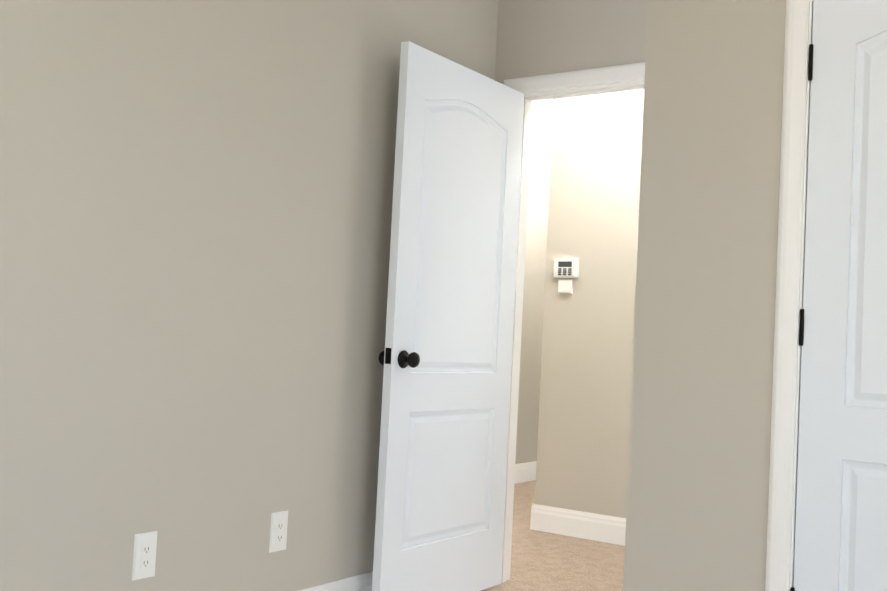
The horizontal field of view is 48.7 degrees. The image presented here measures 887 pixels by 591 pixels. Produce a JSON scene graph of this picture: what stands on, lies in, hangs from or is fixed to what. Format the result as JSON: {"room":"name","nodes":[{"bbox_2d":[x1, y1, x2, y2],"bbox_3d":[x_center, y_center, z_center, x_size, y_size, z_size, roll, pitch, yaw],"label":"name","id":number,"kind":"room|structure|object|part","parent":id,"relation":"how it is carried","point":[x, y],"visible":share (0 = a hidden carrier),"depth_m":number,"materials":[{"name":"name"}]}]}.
{"room":"empty bedroom","nodes":[
{"label":"empty bedroom","id":0,"kind":"room"},
{"bbox_2d":[0,0,498,590],"bbox_3d":[-0.985,-0.310,2.605,0.120,2.745,4.158,1,-3,35],"label":"wall","id":1,"kind":"structure","parent":0,"point":[196,198],"depth_m":2.88,"materials":[{"name":"paint"}]},
{"bbox_2d":[132,531,156,580],"bbox_3d":[-0.833,0.727,2.739,0.009,0.126,0.076,1,-3,35],"label":"electrical outlet","id":2,"kind":"object","parent":1,"relation":"attached to","point":[144,555],"visible":1,"depth_m":2.73,"materials":[{"name":"white plastic"}]},
{"bbox_2d":[269,510,287,552],"bbox_3d":[-0.531,0.763,3.172,0.009,0.126,0.076,1,-3,35],"label":"electrical outlet","id":3,"kind":"object","parent":1,"relation":"attached to","point":[278,531],"visible":1,"depth_m":3.17,"materials":[{"name":"white plastic"}]},
{"bbox_2d":[299,571,372,590],"bbox_3d":[-0.996,0.989,2.509,0.014,0.136,3.918,1,-3,35],"label":"baseboard","id":4,"kind":"structure","parent":1,"relation":"attached to","point":[361,582],"depth_m":3.46,"materials":[{"name":"white wood"}]},
{"bbox_2d":[515,101,552,482],"bbox_3d":[0.585,-0.027,7.132,0.120,2.745,5.082,1,-3,35],"label":"wall","id":5,"kind":"structure","parent":0,"point":[533,293],"depth_m":7.13,"materials":[{"name":"paint"}]},
{"bbox_2d":[514,461,536,483],"bbox_3d":[0.540,1.267,6.986,0.014,0.136,4.962,1,-3,35],"label":"baseboard","id":6,"kind":"structure","parent":5,"relation":"attached to","point":[525,472],"depth_m":7.05,"materials":[{"name":"white wood"}]},
{"bbox_2d":[534,99,552,109],"bbox_3d":[1.488,-1.544,4.085,5.800,0.100,9.600,1,-3,35],"label":"ceiling","id":7,"kind":"structure","parent":0,"point":[548,103],"depth_m":7.12,"materials":[{"name":"paint"}]},
{"bbox_2d":[480,480,624,590],"bbox_3d":[1.344,1.295,3.958,5.800,0.100,9.600,1,-3,35],"label":"floor","id":8,"kind":"structure","parent":0,"point":[542,561],"depth_m":4.56,"materials":[{"name":"carpet"}]},
{"bbox_2d":[495,0,647,83],"bbox_3d":[1.753,-0.146,3.150,3.750,2.745,0.120,1,-3,35],"label":"wall","id":9,"kind":"structure","parent":0,"point":[539,37],"depth_m":4.02,"materials":[{"name":"paint"}]},
{"bbox_2d":[372,41,523,590],"bbox_3d":[0.043,0.142,3.748,0.160,2.030,0.800,1,-3,35],"label":"entry door","id":10,"kind":"structure","parent":9,"relation":"in","point":[441,491],"depth_m":3.68,"materials":[{"name":"white wood"}]},
{"bbox_2d":[385,348,391,363],"bbox_3d":[-0.195,0.210,3.414,0.025,0.056,0.010,1,-3,35],"label":"door latch","id":11,"kind":"object","parent":10,"relation":"attached to","point":[388,356],"depth_m":3.41,"materials":[{"name":"black metal"}]},
{"bbox_3d":[-0.157,0.224,3.467,0.160,0.064,0.064,1,-3,35],"label":"knob","id":12,"kind":"part","parent":10,"relation":"part of","materials":[{"name":"black metal"}]},
{"bbox_2d":[501,62,644,582],"bbox_3d":[0.629,0.148,3.910,0.944,2.111,0.160,1,-3,35],"label":"door frame","id":13,"kind":"structure","parent":9,"relation":"attached to","point":[590,87],"depth_m":4.07,"materials":[{"name":"white wood"}]},
{"bbox_2d":[535,89,643,545],"bbox_3d":[1.394,-0.091,4.803,1.970,2.745,0.120,1,-3,35],"label":"wall","id":14,"kind":"structure","parent":0,"point":[587,353],"depth_m":5.15,"materials":[{"name":"paint"}]},
{"bbox_2d":[553,259,578,293],"bbox_3d":[0.651,-0.104,5.233,0.140,0.185,0.026,1,-3,35],"label":"panel","id":15,"kind":"object","parent":14,"relation":"attached to","point":[566,268],"visible":1,"depth_m":5.22,"materials":[{"name":"white plastic"}]},
{"bbox_2d":[530,504,625,545],"bbox_3d":[1.235,1.201,4.729,1.864,0.136,0.014,1,-3,35],"label":"baseboard","id":16,"kind":"structure","parent":14,"relation":"attached to","point":[585,525],"depth_m":5.09,"materials":[{"name":"white wood"}]},
{"bbox_2d":[623,0,785,590],"bbox_3d":[1.753,-0.186,2.265,2.738,2.745,0.120,1,-3,35],"label":"wall","id":17,"kind":"structure","parent":0,"point":[700,438],"depth_m":2.86,"materials":[{"name":"paint"}]},
{"bbox_2d":[765,0,813,590],"bbox_3d":[1.514,0.151,2.404,1.249,2.060,0.122,1,-3,35],"label":"door frame","id":18,"kind":"structure","parent":17,"relation":"attached to","point":[801,307],"depth_m":2.71,"materials":[{"name":"white wood"}]},
{"bbox_2d":[790,44,813,590],"bbox_3d":[0.993,0.099,2.715,0.016,1.602,0.039,1,-3,35],"label":"left closet door hinge","id":19,"kind":"object","parent":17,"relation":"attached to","point":[810,76],"visible":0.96,"depth_m":2.70,"materials":[{"name":"black metal"}]},
{"bbox_2d":[793,0,886,590],"bbox_3d":[1.244,0.145,2.545,0.602,2.037,0.160,1,-3,35],"label":"closet door","id":20,"kind":"structure","parent":17,"relation":"in","point":[841,526],"depth_m":2.65,"materials":[{"name":"white wood"}]}
]}

